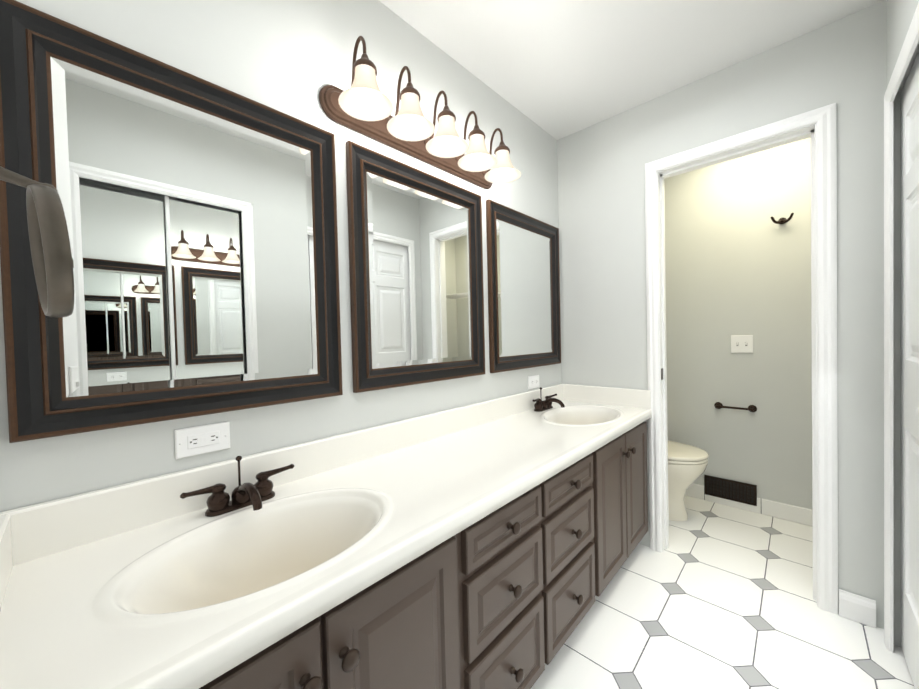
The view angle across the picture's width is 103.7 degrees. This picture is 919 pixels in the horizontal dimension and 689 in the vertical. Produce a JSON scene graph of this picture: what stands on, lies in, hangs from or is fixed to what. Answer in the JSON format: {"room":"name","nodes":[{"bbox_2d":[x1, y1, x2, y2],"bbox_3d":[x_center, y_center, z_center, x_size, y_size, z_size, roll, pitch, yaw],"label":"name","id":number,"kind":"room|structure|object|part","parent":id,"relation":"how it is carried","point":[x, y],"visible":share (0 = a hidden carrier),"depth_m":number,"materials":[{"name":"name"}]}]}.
{"room":"bathroom","nodes":[
{"label":"bathroom","id":0,"kind":"room"},
{"bbox_2d":[0,0,561,511],"bbox_3d":[0.138,-0.066,1.844,0.100,2.420,3.310,0,2,43],"label":"wall","id":1,"kind":"structure","parent":0,"point":[292,58],"depth_m":1.11,"materials":[{"name":"paint"}]},
{"bbox_2d":[0,0,342,442],"bbox_3d":[-0.634,-0.246,0.930,0.024,0.845,0.686,0,2,43],"label":"mirror","id":2,"kind":"object","parent":1,"relation":"attached to","point":[201,217],"visible":0.98,"depth_m":0.85,"materials":[{"name":"brown metal"}]},
{"bbox_2d":[174,421,229,458],"bbox_3d":[-0.652,0.242,0.920,0.009,0.072,0.116,0,2,43],"label":"electrical outlet","id":3,"kind":"object","parent":1,"relation":"attached to","point":[196,440],"visible":1,"depth_m":0.92,"materials":[{"name":"plastic"}]},
{"bbox_2d":[346,140,484,392],"bbox_3d":[-0.129,-0.269,1.468,0.024,0.845,0.690,0,2,43],"label":"mirror","id":4,"kind":"object","parent":1,"relation":"attached to","point":[416,273],"visible":0.94,"depth_m":1.41,"materials":[{"name":"brown metal"}]},
{"bbox_2d":[319,36,520,188],"bbox_3d":[-0.067,-0.863,1.398,0.214,0.236,0.890,0,2,43],"label":"sconce","id":5,"kind":"object","parent":1,"relation":"attached to","point":[329,95],"depth_m":1.31,"materials":[{"name":"white glass"}]},
{"bbox_3d":[-0.302,-0.763,1.112,0.052,0.040,0.053,0,2,43],"label":"vanity light sconce bulb","id":6,"kind":"part","parent":5,"relation":"part of","materials":[{"name":"white glass"}]},
{"bbox_3d":[-0.184,-0.767,1.238,0.052,0.037,0.053,0,2,43],"label":"vanity light sconce bulb","id":7,"kind":"part","parent":5,"relation":"part of","materials":[{"name":"white glass"}]},
{"bbox_3d":[-0.048,-0.811,1.383,0.166,0.111,0.878,0,2,43],"label":"vanity light sconce shade","id":8,"kind":"part","parent":5,"relation":"part of","materials":[{"name":"white glass"}]},
{"bbox_3d":[-0.065,-0.771,1.364,0.052,0.033,0.059,0,2,43],"label":"vanity light sconce bulb","id":9,"kind":"part","parent":5,"relation":"part of","materials":[{"name":"white glass"}]},
{"bbox_3d":[0.053,-0.774,1.490,0.052,0.030,0.057,0,2,43],"label":"vanity light sconce bulb","id":10,"kind":"part","parent":5,"relation":"part of","materials":[{"name":"white glass"}]},
{"bbox_2d":[486,199,560,372],"bbox_3d":[0.386,-0.293,2.017,0.024,0.845,0.695,0,2,43],"label":"mirror","id":11,"kind":"object","parent":1,"relation":"attached to","point":[523,268],"visible":1,"depth_m":1.97,"materials":[{"name":"brown metal"}]},
{"bbox_2d":[528,375,538,388],"bbox_3d":[0.428,0.215,2.071,0.009,0.072,0.116,0,2,43],"label":"electrical outlet","id":12,"kind":"object","parent":1,"relation":"attached to","point":[533,381],"visible":1,"depth_m":2.06,"materials":[{"name":"plastic"}]},
{"bbox_2d":[379,0,883,139],"bbox_3d":[0.782,-1.304,1.186,1.950,0.050,3.310,0,2,43],"label":"ceiling","id":13,"kind":"structure","parent":0,"point":[557,69],"depth_m":1.52,"materials":[{"name":"white paint"}]},
{"bbox_2d":[557,0,886,628],"bbox_3d":[1.325,-0.093,1.758,1.750,2.420,0.110,0,2,43],"label":"wall","id":14,"kind":"structure","parent":0,"point":[841,63],"depth_m":1.57,"materials":[{"name":"paint"}]},
{"bbox_2d":[645,103,837,613],"bbox_3d":[1.321,0.071,1.759,0.714,2.091,0.132,0,2,43],"label":"door frame","id":15,"kind":"structure","parent":14,"relation":"attached to","point":[818,126],"depth_m":1.55,"materials":[{"name":"white wood"}]},
{"bbox_2d":[839,589,875,627],"bbox_3d":[0.600,1.100,0.871,0.816,0.104,2.243,0,2,43],"label":"baseboard","id":16,"kind":"structure","parent":14,"relation":"attached to","point":[857,608],"depth_m":1.45,"materials":[{"name":"white wood"}]},
{"bbox_2d":[531,495,914,688],"bbox_3d":[0.842,1.165,1.236,1.950,0.050,3.310,0,2,43],"label":"floor","id":17,"kind":"structure","parent":0,"point":[714,595],"depth_m":1.45,"materials":[{"name":"tile"}]},
{"bbox_2d":[0,383,651,688],"bbox_3d":[0.098,0.719,1.325,0.541,0.872,2.244,0,2,43],"label":"bathroom vanity","id":18,"kind":"object","parent":17,"relation":"on","point":[452,612],"depth_m":0.85,"materials":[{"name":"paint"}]},
{"bbox_2d":[180,456,293,516],"bbox_3d":[-0.521,0.348,0.889,0.152,0.122,0.255,0,2,43],"label":"faucet","id":19,"kind":"object","parent":18,"relation":"on","point":[243,495],"visible":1,"depth_m":0.89,"materials":[{"name":"brown metal"}]},
{"bbox_3d":[0.087,0.412,1.322,0.530,0.257,2.244,0,2,43],"label":"bathroom vanity top","id":20,"kind":"part","parent":18,"relation":"part of","materials":[{"name":"white stone"}]},
{"bbox_3d":[0.298,0.719,1.168,0.034,0.455,1.610,0,2,43],"label":"vanity knob","id":21,"kind":"part","parent":18,"relation":"part of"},
{"bbox_2d":[532,387,564,411],"bbox_3d":[0.506,0.301,1.984,0.152,0.122,0.255,0,2,43],"label":"faucet","id":22,"kind":"object","parent":18,"relation":"on","point":[540,405],"visible":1,"depth_m":1.97,"materials":[{"name":"brown metal"}]},
{"bbox_2d":[668,440,708,520],"bbox_3d":[1.254,0.713,2.429,0.705,0.784,0.512,0,2,43],"label":"toilet","id":23,"kind":"object","parent":17,"relation":"on","point":[687,464],"visible":0.29,"depth_m":2.22,"materials":[{"name":"ceramic"}]},
{"bbox_2d":[664,137,811,508],"bbox_3d":[1.946,-0.120,2.346,1.850,2.420,0.100,0,2,43],"label":"wall","id":24,"kind":"structure","parent":0,"point":[737,261],"depth_m":2.35,"materials":[{"name":"paint"}]},
{"bbox_2d":[704,475,756,505],"bbox_3d":[1.817,0.978,2.428,0.284,0.136,0.006,0,2,43],"label":"air vent","id":25,"kind":"object","parent":24,"relation":"in","point":[737,491],"visible":1,"depth_m":2.42,"materials":[{"name":"brown metal"}]},
{"bbox_2d":[714,402,756,411],"bbox_3d":[1.816,0.417,2.383,0.228,0.048,0.057,0,2,43],"label":"toilet paper holder","id":26,"kind":"object","parent":24,"relation":"attached to","point":[750,408],"visible":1,"depth_m":2.36,"materials":[{"name":"brown metal"}]},
{"bbox_2d":[731,335,752,352],"bbox_3d":[1.849,-0.003,2.363,0.116,0.116,0.015,0,2,43],"label":"switch plate","id":27,"kind":"object","parent":24,"relation":"attached to","point":[741,343],"visible":1,"depth_m":2.36,"materials":[{"name":"plastic"}]},
{"bbox_2d":[685,483,811,525],"bbox_3d":[1.900,1.041,2.363,1.730,0.099,0.010,0,2,43],"label":"baseboard","id":28,"kind":"structure","parent":24,"relation":"attached to","point":[793,513],"depth_m":2.30,"materials":[{"name":"white wood"}]},
{"bbox_2d":[771,213,793,223],"bbox_3d":[1.962,-0.761,2.195,0.107,0.049,0.056,0,2,43],"label":"hook","id":29,"kind":"object","parent":24,"relation":"attached to","point":[783,220],"visible":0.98,"depth_m":2.20,"materials":[{"name":"brown metal"}]},
{"bbox_2d":[887,0,918,647],"bbox_3d":[0.912,-0.058,0.535,0.100,2.420,2.460,0,2,43],"label":"wall","id":30,"kind":"structure","parent":0,"point":[900,14],"depth_m":1.31,"materials":[{"name":"paint"}]},
{"bbox_2d":[884,2,918,651],"bbox_3d":[0.910,0.131,0.548,0.116,2.040,2.089,0,2,43],"label":"trim","id":31,"kind":"structure","parent":30,"relation":"attached to","point":[911,40],"depth_m":1.30,"materials":[{"name":"white wood"}]},
{"bbox_2d":[901,52,918,688],"bbox_3d":[1.289,0.119,0.981,0.073,2.006,0.907,0,2,43],"label":"bifold closet door","id":32,"kind":"structure","parent":30,"relation":"in","point":[910,369],"depth_m":1.21,"materials":[{"name":"white wood"}]},
{"bbox_3d":[-0.391,-0.019,0.140,1.460,2.420,0.100,0,2,43],"label":"wall","id":33,"kind":"structure","parent":0,"visible":0},
{"bbox_2d":[0,166,73,317],"bbox_3d":[-0.582,-0.146,0.465,0.174,0.220,0.112,0,2,43],"label":"makeup mirror","id":34,"kind":"object","parent":33,"relation":"attached to","point":[50,247],"visible":1,"depth_m":0.45,"materials":[{"name":"grey metal"}]}
]}

